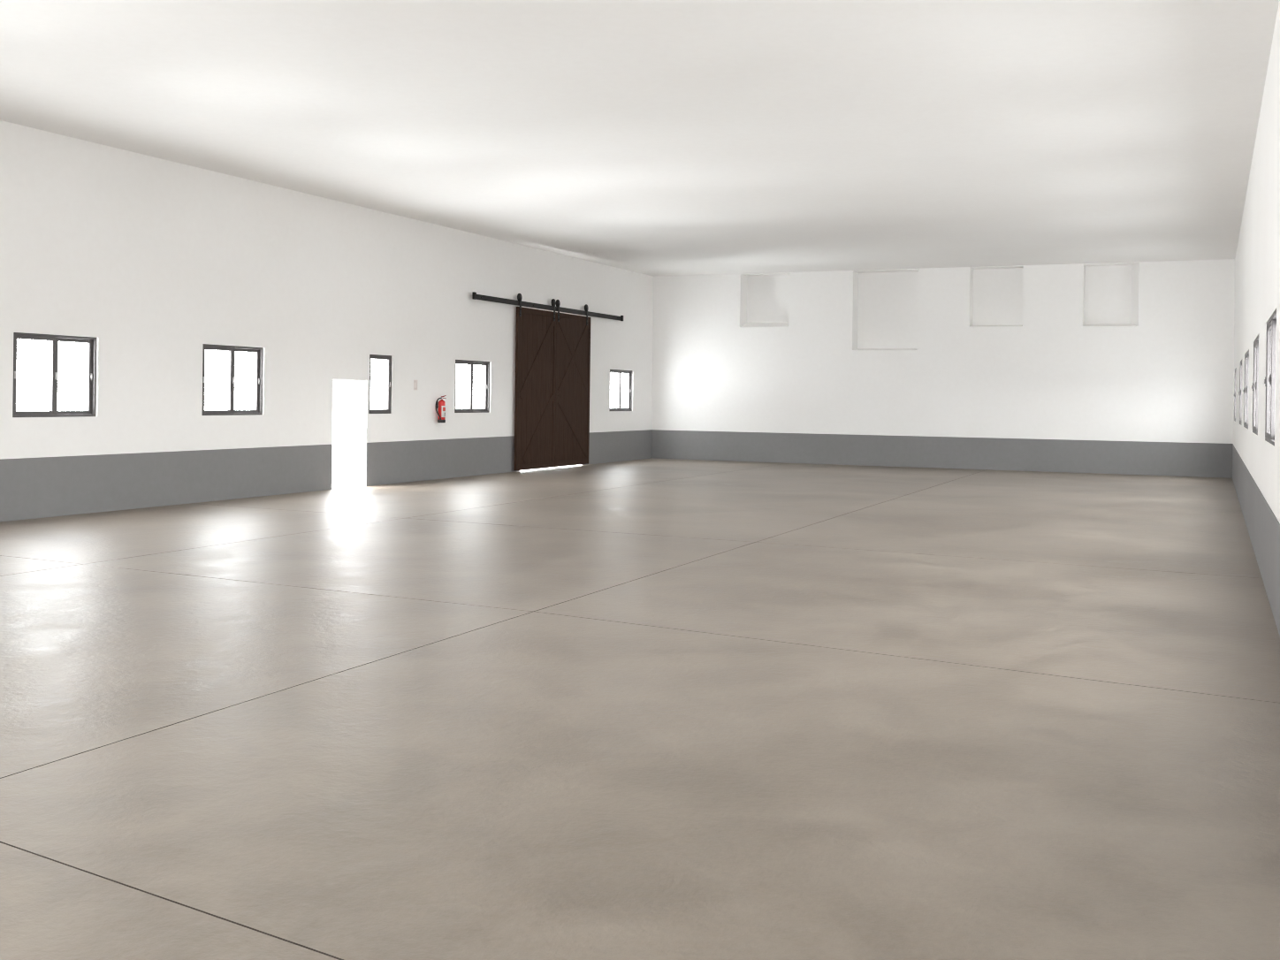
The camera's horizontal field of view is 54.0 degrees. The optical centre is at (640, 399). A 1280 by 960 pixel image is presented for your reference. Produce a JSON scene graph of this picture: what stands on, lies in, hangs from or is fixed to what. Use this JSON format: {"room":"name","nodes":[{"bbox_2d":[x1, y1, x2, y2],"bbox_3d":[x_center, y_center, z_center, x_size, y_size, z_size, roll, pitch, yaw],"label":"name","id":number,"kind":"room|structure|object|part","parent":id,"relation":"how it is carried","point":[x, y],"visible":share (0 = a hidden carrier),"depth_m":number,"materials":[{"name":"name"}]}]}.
{"room":"empty warehouse","nodes":[
{"label":"empty warehouse","id":0,"kind":"room"},
{"bbox_2d":[0,120,653,486],"bbox_3d":[-7.765,-1.020,18.546,0.240,5.714,40.290,1,0,24],"label":"wall","id":1,"kind":"structure","parent":0,"point":[155,260],"depth_m":21.09,"materials":[{"name":"white paint"}]},
{"bbox_2d":[12,332,96,417],"bbox_3d":[-8.181,-0.323,17.485,0.110,1.144,1.420,1,0,24],"label":"window","id":2,"kind":"structure","parent":1,"relation":"in","point":[91,341],"depth_m":17.48,"materials":[{"name":"grey metal"}]},
{"bbox_3d":[-8.296,-0.324,17.187,0.038,1.076,0.726,1,0,24],"label":"sash","id":3,"kind":"part","parent":2,"relation":"part of","materials":[{"name":"glass"}]},
{"bbox_3d":[-8.074,-0.322,17.797,0.038,1.076,0.708,1,0,24],"label":"sash","id":4,"kind":"part","parent":2,"relation":"part of","materials":[{"name":"glass"}]},
{"bbox_2d":[201,343,263,415],"bbox_3d":[-6.761,-0.307,20.712,0.110,1.144,1.450,1,0,24],"label":"window","id":5,"kind":"structure","parent":1,"relation":"in","point":[231,349],"depth_m":20.71,"materials":[{"name":"grey metal"}]},
{"bbox_3d":[-6.880,-0.308,20.408,0.038,1.076,0.741,1,0,24],"label":"sash","id":6,"kind":"part","parent":5,"relation":"part of","materials":[{"name":"grey metal"}]},
{"bbox_3d":[-6.652,-0.306,21.030,0.038,1.076,0.723,1,0,24],"label":"sash","id":7,"kind":"part","parent":5,"relation":"part of","materials":[{"name":"grey metal"}]},
{"bbox_2d":[0,429,651,521],"bbox_3d":[-7.681,1.222,18.498,0.006,0.831,39.690,1,0,24],"label":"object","id":8,"kind":"structure","parent":1,"relation":"attached to","point":[42,487],"depth_m":20.53,"materials":[{"name":"grey paint"}]},
{"bbox_2d":[332,380,361,486],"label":"door","id":9,"kind":"structure","parent":1,"relation":"in","point":[346,397],"depth_m":24.18,"materials":[{"name":"white paint"}]},
{"bbox_2d":[368,354,391,413],"bbox_3d":[-5.115,-0.288,24.456,0.110,1.144,0.770,1,0,24],"label":"window","id":10,"kind":"structure","parent":1,"relation":"in","point":[388,358],"depth_m":24.72,"materials":[{"name":"grey metal"}]},
{"bbox_2d":[413,380,417,389],"bbox_3d":[-4.577,-0.287,25.508,0.007,0.210,0.124,1,0,24],"label":"wall plate","id":11,"kind":"object","parent":1,"relation":"attached to","point":[415,381],"visible":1,"depth_m":25.50,"materials":[{"name":"white plastic"}]},
{"bbox_2d":[435,395,446,422],"bbox_3d":[-4.201,0.204,26.133,0.202,0.577,0.317,1,0,24],"label":"fire extinguisher","id":12,"kind":"object","parent":1,"relation":"attached to","point":[440,405],"visible":1,"depth_m":26.14,"materials":[{"name":"red metal"}]},
{"bbox_2d":[454,359,489,412],"bbox_3d":[-3.740,-0.273,27.582,0.110,1.144,1.500,1,0,24],"label":"window","id":13,"kind":"structure","parent":1,"relation":"in","point":[486,409],"depth_m":27.59,"materials":[{"name":"grey metal"}]},
{"bbox_3d":[-3.863,-0.274,27.267,0.038,1.076,0.767,1,0,24],"label":"sash","id":14,"kind":"part","parent":13,"relation":"part of","materials":[{"name":"grey metal"}]},
{"bbox_3d":[-3.626,-0.272,27.910,0.038,1.076,0.748,1,0,24],"label":"sash","id":15,"kind":"part","parent":13,"relation":"part of","materials":[{"name":"glass"}]},
{"bbox_2d":[472,291,623,320],"bbox_3d":[-2.117,-2.231,30.865,0.150,0.156,7.820,1,0,24],"label":"barn door rail","id":16,"kind":"object","parent":1,"relation":"attached to","point":[475,296],"visible":1,"depth_m":30.09,"materials":[{"name":"black metal"}]},
{"bbox_2d":[513,293,556,470],"bbox_3d":[-2.497,-0.397,29.951,0.089,4.119,1.913,1,0,24],"label":"barn door","id":17,"kind":"structure","parent":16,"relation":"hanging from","point":[535,329],"depth_m":29.87,"materials":[{"name":"brown wood"}]},
{"bbox_3d":[-2.514,-0.238,29.962,0.048,3.781,1.891,1,0,24],"label":"plank panel","id":18,"kind":"part","parent":17,"relation":"part of","materials":[{"name":"brown wood"}]},
{"bbox_2d":[554,299,590,466],"bbox_3d":[-1.722,-0.388,31.710,0.089,4.119,1.918,1,0,24],"label":"barn door","id":19,"kind":"structure","parent":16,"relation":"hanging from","point":[573,331],"depth_m":31.68,"materials":[{"name":"brown wood"}]},
{"bbox_2d":[609,369,632,411],"bbox_3d":[-0.593,-0.237,34.735,0.110,1.144,1.550,1,0,24],"label":"window","id":20,"kind":"structure","parent":1,"relation":"in","point":[619,371],"depth_m":34.75,"materials":[{"name":"grey metal"}]},
{"bbox_3d":[-0.721,-0.239,34.410,0.038,1.076,0.792,1,0,24],"label":"sash","id":21,"kind":"part","parent":20,"relation":"part of","materials":[{"name":"glass"}]},
{"bbox_3d":[-0.475,-0.236,35.074,0.038,1.076,0.773,1,0,24],"label":"sash","id":22,"kind":"part","parent":20,"relation":"part of","materials":[{"name":"glass"}]},
{"bbox_2d":[0,0,1279,276],"bbox_3d":[-0.538,-3.707,15.380,16.074,0.250,40.290,1,0,24],"label":"ceiling","id":23,"kind":"structure","parent":0,"point":[654,138],"depth_m":15.66,"materials":[{"name":"white paint"}]},
{"bbox_2d":[0,457,1279,959],"bbox_3d":[-0.581,1.807,15.372,16.015,0.150,40.290,1,0,24],"label":"floor","id":24,"kind":"structure","parent":0,"point":[643,709],"depth_m":6.78,"materials":[{"name":"concrete"}]},
{"bbox_2d":[651,259,1234,443],"bbox_3d":[7.442,-0.835,33.667,15.424,5.714,0.240,1,0,24],"label":"wall","id":25,"kind":"structure","parent":0,"point":[1169,377],"depth_m":33.11,"materials":[{"name":"white paint"}]},
{"bbox_2d":[740,274,789,327],"bbox_3d":[3.611,-2.776,35.605,1.590,1.654,0.676,1,0,24],"label":"niche","id":26,"kind":"object","parent":25,"relation":"in","point":[765,297],"depth_m":35.87,"materials":[{"name":"white paint"}]},
{"bbox_2d":[853,270,918,350],"bbox_3d":[6.723,-2.402,34.223,1.930,2.319,0.656,1,0,24],"label":"niche","id":27,"kind":"object","parent":25,"relation":"in","point":[886,302],"depth_m":34.48,"materials":[{"name":"white paint"}]},
{"bbox_2d":[651,429,1232,478],"bbox_3d":[7.336,1.405,33.568,15.352,0.831,0.006,1,0,24],"label":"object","id":28,"kind":"structure","parent":25,"relation":"attached to","point":[1204,460],"depth_m":33.16,"materials":[{"name":"grey paint"}]},
{"bbox_2d":[969,266,1023,327],"bbox_3d":[9.374,-2.670,32.987,1.510,1.714,0.526,1,0,24],"label":"niche","id":29,"kind":"object","parent":25,"relation":"in","point":[996,293],"depth_m":33.16,"materials":[{"name":"white paint"}]},
{"bbox_2d":[1082,262,1139,326],"bbox_3d":[11.949,-2.623,31.882,1.475,1.739,0.576,1,0,24],"label":"niche","id":30,"kind":"object","parent":25,"relation":"in","point":[1110,291],"depth_m":32.06,"materials":[{"name":"white paint"}]},
{"bbox_2d":[1232,0,1279,523],"bbox_3d":[6.303,-0.835,12.354,0.242,5.714,40.290,1,0,24],"label":"wall","id":31,"kind":"structure","parent":0,"point":[1257,259],"depth_m":14.05,"materials":[{"name":"white paint"}]},
{"bbox_2d":[1234,367,1236,421],"bbox_3d":[13.370,-0.098,28.148,0.110,1.190,1.900,1,0,24],"label":"window","id":32,"kind":"structure","parent":31,"relation":"in","point":[1236,368],"depth_m":28.95,"materials":[{"name":"grey metal"}]},
{"bbox_3d":[13.540,-0.096,28.557,0.038,1.122,0.964,1,0,24],"label":"sash","id":33,"kind":"part","parent":32,"relation":"part of","materials":[{"name":"glass"}]},
{"bbox_2d":[1238,359,1241,424],"bbox_3d":[11.119,-0.123,23.184,0.110,1.190,2.200,1,0,24],"label":"window","id":34,"kind":"structure","parent":31,"relation":"in","point":[1240,375],"depth_m":24.11,"materials":[{"name":"grey metal"}]},
{"bbox_3d":[11.318,-0.121,23.657,0.038,1.122,1.117,1,0,24],"label":"sash","id":35,"kind":"part","parent":34,"relation":"part of","materials":[{"name":"glass"}]},
{"bbox_2d":[1243,350,1249,428],"bbox_3d":[9.467,-0.142,19.541,0.111,1.190,2.500,1,0,24],"label":"window","id":36,"kind":"structure","parent":31,"relation":"in","point":[1246,355],"depth_m":20.24,"materials":[{"name":"grey metal"}]},
{"bbox_2d":[1251,335,1258,434],"bbox_3d":[7.650,-0.163,15.534,0.110,1.190,2.100,1,0,24],"label":"window","id":37,"kind":"structure","parent":31,"relation":"in","point":[1255,385],"depth_m":16.14,"materials":[{"name":"grey metal"}]},
{"bbox_3d":[7.839,-0.160,15.986,0.038,1.122,1.066,1,0,24],"label":"sash","id":38,"kind":"part","parent":37,"relation":"part of","materials":[{"name":"grey metal"}]},
{"bbox_2d":[1232,443,1279,636],"bbox_3d":[6.160,1.405,12.402,0.006,0.831,39.680,1,0,24],"label":"wainscoting","id":39,"kind":"structure","parent":31,"relation":"attached to","point":[1263,527],"depth_m":13.09,"materials":[{"name":"grey paint"}]},
{"bbox_2d":[1264,309,1276,445],"bbox_3d":[5.926,-0.182,11.732,0.110,1.190,2.150,1,0,24],"label":"window","id":40,"kind":"structure","parent":31,"relation":"in","point":[1269,381],"depth_m":11.74,"materials":[{"name":"grey metal"}]}
]}

